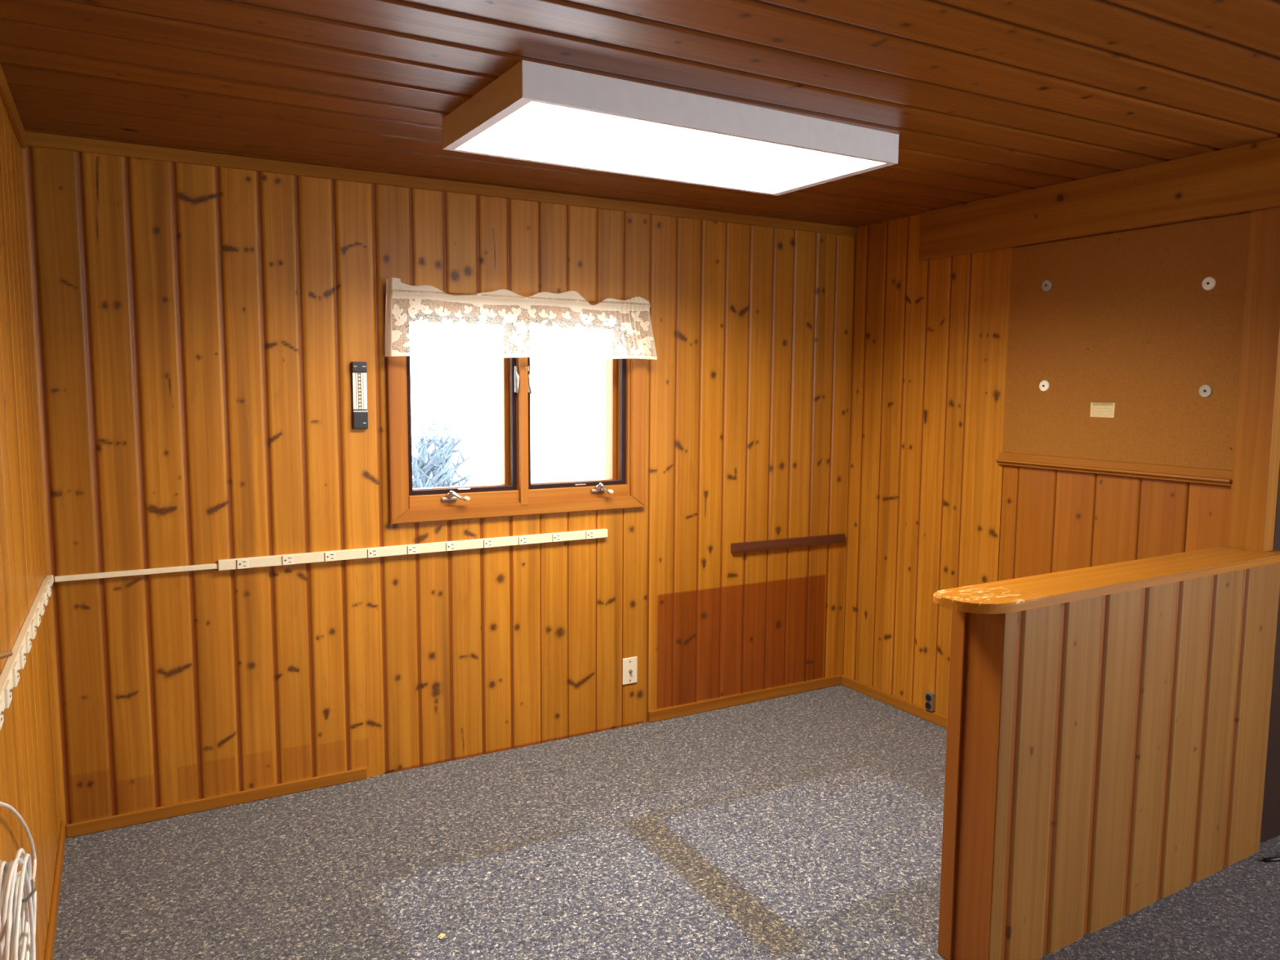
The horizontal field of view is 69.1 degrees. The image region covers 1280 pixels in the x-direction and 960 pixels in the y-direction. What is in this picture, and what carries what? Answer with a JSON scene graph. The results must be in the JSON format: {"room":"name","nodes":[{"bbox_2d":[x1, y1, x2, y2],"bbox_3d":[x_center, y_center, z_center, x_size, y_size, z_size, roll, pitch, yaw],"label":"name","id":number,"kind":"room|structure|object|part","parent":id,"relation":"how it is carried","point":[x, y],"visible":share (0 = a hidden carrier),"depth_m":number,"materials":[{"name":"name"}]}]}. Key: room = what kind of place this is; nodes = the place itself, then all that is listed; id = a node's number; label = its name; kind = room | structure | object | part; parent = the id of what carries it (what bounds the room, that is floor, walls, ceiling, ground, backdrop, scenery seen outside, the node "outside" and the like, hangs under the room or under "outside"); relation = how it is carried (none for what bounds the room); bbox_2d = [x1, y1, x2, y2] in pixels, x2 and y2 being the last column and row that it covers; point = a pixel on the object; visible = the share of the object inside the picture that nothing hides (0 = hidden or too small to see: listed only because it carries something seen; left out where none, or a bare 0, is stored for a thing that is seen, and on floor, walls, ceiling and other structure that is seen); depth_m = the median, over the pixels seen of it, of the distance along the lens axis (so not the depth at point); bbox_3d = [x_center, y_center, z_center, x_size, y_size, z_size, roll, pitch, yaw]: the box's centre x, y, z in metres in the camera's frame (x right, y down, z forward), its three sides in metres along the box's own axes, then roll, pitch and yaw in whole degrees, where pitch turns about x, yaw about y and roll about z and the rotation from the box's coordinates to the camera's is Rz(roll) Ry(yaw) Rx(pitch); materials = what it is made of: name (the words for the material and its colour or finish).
{"room":"empty wood-paneled room","nodes":[
{"label":"empty wood-paneled room","id":0,"kind":"room"},
{"bbox_2d":[0,96,61,959],"bbox_3d":[-0.482,0.336,0.310,0.130,2.450,6.200,-3,7,-29],"label":"wall","id":1,"kind":"structure","parent":0,"point":[29,776],"depth_m":2.33,"materials":[{"name":"brown wood"}]},
{"bbox_2d":[0,649,13,659],"bbox_3d":[-1.011,0.272,1.437,0.052,0.043,0.168,-3,7,-29],"label":"metal hook","id":2,"kind":"object","parent":1,"relation":"attached to","point":[8,653],"visible":1,"depth_m":1.44,"materials":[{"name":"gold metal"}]},
{"bbox_2d":[0,62,26,148],"bbox_3d":[-0.412,-0.761,0.233,0.014,0.050,6.000,-3,7,-29],"label":"trim","id":3,"kind":"structure","parent":1,"relation":"attached to","point":[6,95],"depth_m":2.47,"materials":[{"name":"brown wood"}]},
{"bbox_2d":[0,801,36,959],"bbox_3d":[-1.116,0.883,1.698,0.069,0.863,0.774,-3,7,-29],"label":"coil","id":4,"kind":"object","parent":1,"relation":"hanging from","point":[16,889],"visible":1,"depth_m":1.53,"materials":[{"name":"white plastic"}]},
{"bbox_2d":[0,574,53,729],"bbox_3d":[-1.118,0.404,1.611,0.023,0.137,3.103,-3,7,-29],"label":"outlet strip","id":5,"kind":"object","parent":1,"relation":"attached to","point":[10,674],"visible":1,"depth_m":2.03,"materials":[{"name":"beige paint"}]},
{"bbox_2d":[0,701,4,729],"bbox_3d":[-1.101,0.407,1.597,0.007,0.040,0.069,-3,7,-29],"label":"outlet","id":6,"kind":"object","parent":5,"relation":"attached to","point":[2,719],"depth_m":1.60,"materials":[{"name":"beige plastic"}]},
{"bbox_2d":[4,680,12,708],"bbox_3d":[-1.176,0.398,1.730,0.007,0.040,0.069,-3,7,-29],"label":"outlet","id":7,"kind":"object","parent":5,"relation":"attached to","point":[7,683],"depth_m":1.71,"materials":[{"name":"beige plastic"}]},
{"bbox_2d":[12,661,19,687],"bbox_3d":[-1.250,0.389,1.862,0.007,0.040,0.069,-3,7,-29],"label":"outlet","id":8,"kind":"object","parent":5,"relation":"attached to","point":[15,672],"depth_m":1.84,"materials":[{"name":"beige plastic"}]},
{"bbox_2d":[18,644,26,669],"bbox_3d":[-1.324,0.380,1.994,0.007,0.040,0.069,-3,7,-29],"label":"outlet","id":9,"kind":"object","parent":5,"relation":"attached to","point":[22,658],"depth_m":1.97,"materials":[{"name":"beige plastic"}]},
{"bbox_2d":[25,631,31,653],"bbox_3d":[-1.399,0.371,2.126,0.007,0.040,0.069,-3,7,-29],"label":"outlet","id":10,"kind":"object","parent":5,"relation":"attached to","point":[28,633],"depth_m":2.10,"materials":[{"name":"beige plastic"}]},
{"bbox_2d":[31,618,36,639],"bbox_3d":[-1.473,0.362,2.259,0.007,0.040,0.069,-3,7,-29],"label":"outlet","id":11,"kind":"object","parent":5,"relation":"attached to","point":[33,631],"depth_m":2.24,"materials":[{"name":"beige plastic"}]},
{"bbox_2d":[35,608,40,626],"bbox_3d":[-1.548,0.353,2.391,0.007,0.040,0.069,-3,7,-29],"label":"outlet","id":12,"kind":"object","parent":5,"relation":"attached to","point":[37,610],"depth_m":2.36,"materials":[{"name":"beige plastic"}]},
{"bbox_2d":[40,597,44,616],"bbox_3d":[-1.622,0.344,2.523,0.007,0.040,0.069,-3,7,-29],"label":"outlet","id":13,"kind":"object","parent":5,"relation":"attached to","point":[42,600],"depth_m":2.50,"materials":[{"name":"beige plastic"}]},
{"bbox_2d":[44,589,48,605],"bbox_3d":[-1.696,0.335,2.655,0.007,0.040,0.069,-3,7,-29],"label":"outlet","id":14,"kind":"object","parent":5,"relation":"attached to","point":[46,591],"depth_m":2.63,"materials":[{"name":"beige plastic"}]},
{"bbox_2d":[47,581,51,596],"bbox_3d":[-1.771,0.327,2.788,0.007,0.040,0.069,-3,7,-29],"label":"outlet","id":15,"kind":"object","parent":5,"relation":"attached to","point":[49,583],"depth_m":2.76,"materials":[{"name":"beige plastic"}]},
{"bbox_2d":[44,820,66,959],"bbox_3d":[-0.452,1.418,0.500,0.012,0.060,5.900,-3,7,-29],"label":"baseboard","id":16,"kind":"structure","parent":1,"relation":"attached to","point":[51,938],"depth_m":2.62,"materials":[{"name":"brown wood"}]},
{"bbox_2d":[21,146,854,825],"bbox_3d":[-0.467,-0.023,3.815,3.646,2.450,0.130,-3,7,-29],"label":"wall","id":17,"kind":"structure","parent":0,"point":[197,331],"depth_m":3.41,"materials":[{"name":"brown wood"}]},
{"bbox_2d":[54,563,217,582],"bbox_3d":[-1.664,0.307,3.090,0.478,0.017,0.016,-3,7,-29],"label":"cable raceway","id":18,"kind":"object","parent":17,"relation":"attached to","point":[213,566],"visible":1,"depth_m":3.08,"materials":[{"name":"beige paint"}]},
{"bbox_2d":[65,767,366,838],"bbox_3d":[-1.463,1.134,3.293,0.973,0.043,0.014,-3,7,-29],"label":"baseboard","id":19,"kind":"structure","parent":17,"relation":"attached to","point":[108,823],"depth_m":3.26,"materials":[{"name":"brown wood"}]},
{"bbox_2d":[351,361,368,429],"bbox_3d":[-1.021,-0.308,3.385,0.053,0.244,0.021,-3,7,-29],"label":"thermometer","id":20,"kind":"object","parent":17,"relation":"attached to","point":[358,369],"visible":1,"depth_m":3.38,"materials":[{"name":"black plastic"}]},
{"bbox_3d":[-1.019,-0.324,3.382,0.050,0.133,0.003,-3,7,-29],"label":"scale plate","id":21,"kind":"part","parent":20,"relation":"part of","materials":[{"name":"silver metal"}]},
{"bbox_2d":[217,528,607,570],"bbox_3d":[-0.797,0.259,3.569,1.506,0.036,0.025,-3,7,-29],"label":"outlet strip","id":22,"kind":"object","parent":17,"relation":"attached to","point":[384,551],"visible":1,"depth_m":3.51,"materials":[{"name":"beige paint"}]},
{"bbox_2d":[236,558,248,568],"bbox_3d":[-1.381,0.291,3.231,0.037,0.033,0.004,-3,7,-29],"label":"outlet","id":23,"kind":"object","parent":22,"relation":"attached to","point":[242,563],"depth_m":3.23,"materials":[{"name":"beige plastic"}]},
{"bbox_2d":[281,555,293,564],"bbox_3d":[-1.252,0.285,3.303,0.039,0.033,0.004,-3,7,-29],"label":"outlet","id":24,"kind":"object","parent":22,"relation":"attached to","point":[286,559],"depth_m":3.30,"materials":[{"name":"beige plastic"}]},
{"bbox_2d":[324,551,335,561],"bbox_3d":[-1.124,0.278,3.375,0.037,0.033,0.004,-3,7,-29],"label":"outlet","id":25,"kind":"object","parent":22,"relation":"attached to","point":[329,556],"depth_m":3.37,"materials":[{"name":"beige plastic"}]},
{"bbox_2d":[367,548,377,557],"bbox_3d":[-0.991,0.271,3.449,0.039,0.033,0.004,-3,7,-29],"label":"outlet","id":26,"kind":"object","parent":22,"relation":"attached to","point":[371,553],"depth_m":3.45,"materials":[{"name":"beige plastic"}]},
{"bbox_2d":[407,545,417,554],"bbox_3d":[-0.862,0.264,3.521,0.039,0.033,0.004,-3,7,-29],"label":"outlet","id":27,"kind":"object","parent":22,"relation":"attached to","point":[411,549],"depth_m":3.52,"materials":[{"name":"beige plastic"}]},
{"bbox_2d":[445,542,455,551],"bbox_3d":[-0.731,0.257,3.594,0.039,0.033,0.004,-3,7,-29],"label":"outlet","id":28,"kind":"object","parent":22,"relation":"attached to","point":[450,546],"depth_m":3.59,"materials":[{"name":"beige plastic"}]},
{"bbox_2d":[483,538,493,547],"bbox_3d":[-0.599,0.250,3.668,0.039,0.033,0.004,-3,7,-29],"label":"outlet","id":29,"kind":"object","parent":22,"relation":"attached to","point":[487,543],"depth_m":3.67,"materials":[{"name":"beige plastic"}]},
{"bbox_2d":[518,536,527,544],"bbox_3d":[-0.470,0.243,3.740,0.039,0.033,0.004,-3,7,-29],"label":"outlet","id":30,"kind":"object","parent":22,"relation":"attached to","point":[522,540],"depth_m":3.74,"materials":[{"name":"beige plastic"}]},
{"bbox_2d":[552,533,561,542],"bbox_3d":[-0.340,0.236,3.813,0.037,0.033,0.004,-3,7,-29],"label":"outlet","id":31,"kind":"object","parent":22,"relation":"attached to","point":[557,537],"depth_m":3.81,"materials":[{"name":"beige plastic"}]},
{"bbox_2d":[586,530,594,538],"bbox_3d":[-0.208,0.229,3.887,0.037,0.033,0.004,-3,7,-29],"label":"outlet","id":32,"kind":"object","parent":22,"relation":"attached to","point":[589,534],"depth_m":3.89,"materials":[{"name":"beige plastic"}]},
{"bbox_2d":[25,130,857,236],"bbox_3d":[-0.419,-1.114,3.643,3.334,0.042,0.016,-3,7,-29],"label":"trim","id":33,"kind":"structure","parent":17,"relation":"attached to","point":[33,139],"depth_m":3.37,"materials":[{"name":"brown wood"}]},
{"bbox_2d":[384,293,646,524],"bbox_3d":[-0.501,-0.301,3.778,1.160,0.872,0.290,-3,7,-29],"label":"window","id":34,"kind":"structure","parent":17,"relation":"in","point":[624,484],"depth_m":3.73,"materials":[{"name":"red wood"}]},
{"bbox_3d":[-0.905,-0.261,3.456,0.064,0.852,0.028,-3,7,-29],"label":"casing","id":35,"kind":"part","parent":34,"relation":"part of","materials":[{"name":"red wood"}]},
{"bbox_3d":[-0.735,0.072,3.582,0.062,0.012,0.014,-3,7,-29],"label":"crank handle","id":36,"kind":"part","parent":34,"relation":"part of","materials":[{"name":"metal"}]},
{"bbox_3d":[-0.706,0.059,3.577,0.072,0.042,0.051,-3,7,-29],"label":"arm","id":37,"kind":"part","parent":34,"relation":"part of","materials":[{"name":"metal"}]},
{"bbox_3d":[-0.734,-0.295,3.688,0.440,0.686,0.040,-3,7,-29],"label":"sash","id":38,"kind":"part","parent":34,"relation":"part of","materials":[{"name":"red wood"}]},
{"bbox_3d":[-0.691,-0.290,3.611,0.444,0.684,0.024,-3,7,-29],"label":"screen frame","id":39,"kind":"part","parent":34,"relation":"part of","materials":[{"name":"brown metal"}]},
{"bbox_3d":[-0.664,0.074,3.572,0.020,0.020,0.024,-3,7,-29],"label":"knob","id":40,"kind":"part","parent":34,"relation":"part of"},
{"bbox_3d":[-0.454,-0.678,3.667,1.093,0.060,0.028,-3,7,-29],"label":"casing","id":41,"kind":"part","parent":34,"relation":"part of","materials":[{"name":"red wood"}]},
{"bbox_3d":[-0.481,-0.385,3.673,0.013,0.092,0.022,-3,7,-29],"label":"lever","id":42,"kind":"part","parent":34,"relation":"part of","materials":[{"name":"metal"}]},
{"bbox_3d":[-0.469,0.064,3.754,0.942,0.050,0.030,-3,7,-29],"label":"sill rail","id":43,"kind":"part","parent":34,"relation":"part of","materials":[{"name":"red wood"}]},
{"bbox_3d":[-0.459,0.114,3.748,1.093,0.052,0.028,-3,7,-29],"label":"casing","id":44,"kind":"part","parent":34,"relation":"part of","materials":[{"name":"red wood"}]},
{"bbox_3d":[-0.440,-0.388,3.697,0.013,0.092,0.022,-3,7,-29],"label":"lever","id":45,"kind":"part","parent":34,"relation":"part of","materials":[{"name":"metal"}]},
{"bbox_3d":[-0.557,-0.313,3.878,1.160,0.870,0.060,-3,7,-29],"label":"casing","id":46,"kind":"part","parent":34,"relation":"part of","materials":[{"name":"red wood"}]},
{"bbox_3d":[-0.307,-0.316,3.926,0.452,0.686,0.040,-3,7,-29],"label":"sash","id":47,"kind":"part","parent":34,"relation":"part of","materials":[{"name":"red wood"}]},
{"bbox_3d":[-0.264,-0.311,3.850,0.456,0.684,0.024,-3,7,-29],"label":"screen frame","id":48,"kind":"part","parent":34,"relation":"part of","materials":[{"name":"brown metal"}]},
{"bbox_3d":[-0.177,0.043,3.893,0.062,0.012,0.014,-3,7,-29],"label":"crank handle","id":49,"kind":"part","parent":34,"relation":"part of","materials":[{"name":"metal"}]},
{"bbox_3d":[-0.156,0.033,3.885,0.055,0.046,0.051,-3,7,-29],"label":"arm","id":50,"kind":"part","parent":34,"relation":"part of","materials":[{"name":"metal"}]},
{"bbox_3d":[-0.122,0.051,3.876,0.020,0.020,0.024,-3,7,-29],"label":"knob","id":51,"kind":"part","parent":34,"relation":"part of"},
{"bbox_3d":[-0.010,-0.306,3.956,0.069,0.852,0.028,-3,7,-29],"label":"casing","id":52,"kind":"part","parent":34,"relation":"part of","materials":[{"name":"red wood"}]},
{"bbox_2d":[392,289,651,306],"bbox_3d":[-0.436,-0.710,3.651,1.098,0.040,0.060,-3,7,-29],"label":"curtain rod","id":53,"kind":"object","parent":17,"relation":"attached to","point":[457,294],"visible":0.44,"depth_m":3.51,"materials":[{"name":"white metal"}]},
{"bbox_2d":[384,277,657,359],"bbox_3d":[-0.420,-0.613,3.626,1.136,0.284,0.077,-3,7,-29],"label":"lace valance","id":54,"kind":"object","parent":53,"relation":"hanging from","point":[391,336],"visible":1,"depth_m":3.59,"materials":[{"name":"white fabric"}]},
{"bbox_2d":[622,656,637,684],"bbox_3d":[-0.041,0.835,4.060,0.072,0.117,0.020,-3,7,-29],"label":"wall plate","id":55,"kind":"object","parent":17,"relation":"attached to","point":[629,664],"visible":1,"depth_m":4.06,"materials":[{"name":"beige plastic"}]},
{"bbox_2d":[648,674,842,722],"bbox_3d":[0.530,1.029,4.407,1.124,0.050,0.014,-3,7,-29],"label":"baseboard","id":56,"kind":"structure","parent":17,"relation":"attached to","point":[673,712],"depth_m":4.37,"materials":[{"name":"brown wood"}]},
{"bbox_2d":[730,533,844,552],"bbox_3d":[0.715,0.299,4.429,0.672,0.042,0.022,-3,7,-29],"label":"batten","id":57,"kind":"object","parent":17,"relation":"attached to","point":[836,538],"visible":1,"depth_m":4.41,"materials":[{"name":"brown wood"}]},
{"bbox_2d":[0,0,1279,227],"bbox_3d":[1.466,-0.944,1.303,4.650,0.120,6.250,-3,7,-29],"label":"ceiling","id":58,"kind":"structure","parent":0,"point":[982,99],"depth_m":2.27,"materials":[{"name":"brown wood"}]},
{"bbox_2d":[442,60,898,195],"bbox_3d":[0.106,-0.997,2.741,1.229,0.085,0.573,-3,7,-31],"label":"ceiling light","id":59,"kind":"object","parent":58,"relation":"attached to","point":[534,112],"visible":1,"depth_m":2.57,"materials":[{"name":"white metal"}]},
{"bbox_2d":[455,101,884,193],"bbox_3d":[0.106,-0.959,2.744,1.169,0.005,0.541,-3,7,-31],"label":"diffuser","id":60,"kind":"object","parent":59,"relation":"attached to","point":[594,135],"depth_m":2.66,"materials":[{"name":"white plastic"}]},
{"bbox_2d":[53,684,1279,959],"bbox_3d":[1.451,1.413,1.545,4.650,0.120,6.250,-3,7,-29],"label":"floor","id":61,"kind":"structure","parent":0,"point":[807,825],"depth_m":2.91,"materials":[{"name":"grey carpet"}]},
{"bbox_2d":[437,933,444,938],"bbox_3d":[-0.538,1.237,2.519,0.018,0.010,0.019,5,7,37],"label":"crumb","id":62,"kind":"object","parent":61,"relation":"on","point":[442,935],"visible":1,"depth_m":2.52,"materials":[{"name":"beige food"}]},
{"bbox_2d":[1262,856,1279,862],"bbox_3d":[2.140,1.203,2.977,0.329,0.013,0.017,-1,6,-11],"label":"cable","id":63,"kind":"object","parent":61,"relation":"on","point":[1277,858],"visible":1,"depth_m":2.94,"materials":[{"name":"plastic"}]},
{"bbox_2d":[841,211,1250,716],"bbox_3d":[1.511,-0.013,3.843,0.130,2.450,1.960,-3,7,-29],"label":"wall","id":64,"kind":"structure","parent":0,"point":[931,508],"depth_m":4.06,"materials":[{"name":"brown wood"}]},
{"bbox_2d":[841,675,946,728],"bbox_3d":[1.479,1.092,3.853,0.014,0.050,1.886,-3,7,-29],"label":"baseboard","id":65,"kind":"structure","parent":64,"relation":"attached to","point":[940,720],"depth_m":4.34,"materials":[{"name":"brown wood"}]},
{"bbox_2d":[924,691,935,711],"bbox_3d":[1.297,0.990,4.157,0.027,0.080,0.042,-3,7,-29],"label":"wall outlet","id":66,"kind":"object","parent":64,"relation":"attached to","point":[930,700],"visible":1,"depth_m":4.14,"materials":[{"name":"plastic"}]},
{"bbox_2d":[924,702,930,709],"bbox_3d":[1.287,1.008,4.154,0.004,0.030,0.030,-3,7,-29],"label":"socket","id":67,"kind":"object","parent":66,"relation":"attached to","point":[927,704],"depth_m":4.15,"materials":[{"name":"black plastic"}]},
{"bbox_2d":[925,694,931,701],"bbox_3d":[1.288,0.973,4.150,0.004,0.030,0.030,-3,7,-29],"label":"socket","id":68,"kind":"object","parent":66,"relation":"attached to","point":[928,697],"depth_m":4.15,"materials":[{"name":"black plastic"}]},
{"bbox_2d":[918,137,1279,260],"bbox_3d":[1.597,-0.999,3.435,0.031,0.204,1.480,-3,7,-29],"label":"beam","id":69,"kind":"structure","parent":64,"relation":"attached to","point":[1246,178],"depth_m":3.27,"materials":[{"name":"brown wood"}]},
{"bbox_2d":[995,452,1232,487],"bbox_3d":[1.679,-0.044,3.382,0.032,0.053,0.912,-3,7,-29],"label":"trim","id":70,"kind":"structure","parent":64,"relation":"attached to","point":[1135,470],"depth_m":3.31,"materials":[{"name":"brown wood"}]},
{"bbox_2d":[1002,212,1250,471],"bbox_3d":[1.692,-0.474,3.334,0.008,0.810,0.894,-3,7,-29],"label":"board","id":71,"kind":"object","parent":64,"relation":"attached to","point":[1126,319],"visible":1,"depth_m":3.26,"materials":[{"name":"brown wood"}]},
{"bbox_2d":[1039,380,1048,391],"bbox_3d":[1.554,-0.362,3.576,0.008,0.043,0.043,-3,7,-29],"label":"disc","id":72,"kind":"object","parent":71,"relation":"attached to","point":[1044,384],"visible":1,"depth_m":3.57,"materials":[{"name":"white plastic"}]},
{"bbox_2d":[1041,280,1052,291],"bbox_3d":[1.551,-0.743,3.547,0.008,0.043,0.043,-3,7,-29],"label":"disc","id":73,"kind":"object","parent":71,"relation":"attached to","point":[1046,285],"visible":1,"depth_m":3.54,"materials":[{"name":"grey metal"}]},
{"bbox_2d":[1089,402,1115,417],"bbox_3d":[1.677,-0.254,3.372,0.001,0.053,0.094,-3,7,-29],"label":"paper label","id":74,"kind":"object","parent":71,"relation":"attached to","point":[1097,409],"visible":1,"depth_m":3.37,"materials":[{"name":"beige paper"}]},
{"bbox_2d":[1199,384,1212,397],"bbox_3d":[1.853,-0.292,3.047,0.008,0.043,0.043,-3,7,-29],"label":"disc","id":75,"kind":"object","parent":71,"relation":"attached to","point":[1206,390],"visible":1,"depth_m":3.04,"materials":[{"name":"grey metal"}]},
{"bbox_2d":[1201,276,1215,290],"bbox_3d":[1.849,-0.639,3.023,0.008,0.043,0.043,-3,7,-29],"label":"disc","id":76,"kind":"object","parent":71,"relation":"attached to","point":[1208,283],"visible":1,"depth_m":3.02,"materials":[{"name":"white plastic"}]},
{"bbox_2d":[1226,206,1279,551],"bbox_3d":[1.951,0.182,2.970,0.061,2.046,0.110,-3,7,-29],"label":"trim","id":77,"kind":"structure","parent":64,"relation":"attached to","point":[1256,451],"depth_m":2.90,"materials":[{"name":"brown wood"}]},
{"bbox_2d":[933,546,1279,959],"bbox_3d":[1.385,0.743,2.662,1.494,0.986,0.182,-3,7,-31],"label":"wall partition","id":78,"kind":"structure","parent":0,"point":[1108,725],"depth_m":2.50,"materials":[{"name":"brown wood"}]},
{"bbox_3d":[0.812,0.778,2.399,0.026,0.960,0.044,-3,7,-31],"label":"corner post","id":79,"kind":"part","parent":78,"relation":"part of","materials":[{"name":"orange wood"}]},
{"bbox_2d":[1259,463,1279,843],"bbox_3d":[2.451,0.058,3.214,1.058,2.250,0.065,-3,7,-29],"label":"wall","id":80,"kind":"structure","parent":0,"point":[1270,822],"depth_m":3.06,"materials":[{"name":"brown wood"}]},
{"label":"outside","id":81,"kind":"structure","parent":0,"visible":0},
{"bbox_2d":[411,414,604,487],"bbox_3d":[-12.306,-0.970,31.726,70.000,0.100,59.700,-3,7,-29],"label":"snowy ground","id":82,"kind":"structure","parent":81,"point":[563,447],"depth_m":34.67,"materials":[{"name":"white snow"}]},
{"bbox_2d":[411,417,454,488],"bbox_3d":[-2.549,0.236,10.713,1.063,1.912,1.204,1,6,4],"label":"bare tree","id":83,"kind":"object","parent":82,"relation":"on","point":[420,467],"visible":0.36,"depth_m":10.59,"materials":[{"name":"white plant"}]},
{"bbox_2d":[413,417,487,487],"bbox_3d":[-2.474,0.163,11.626,1.098,1.872,0.993,0,6,-6],"label":"bare tree","id":84,"kind":"object","parent":82,"relation":"on","point":[442,440],"visible":0.3,"depth_m":11.66,"materials":[{"name":"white plant"}]}
]}

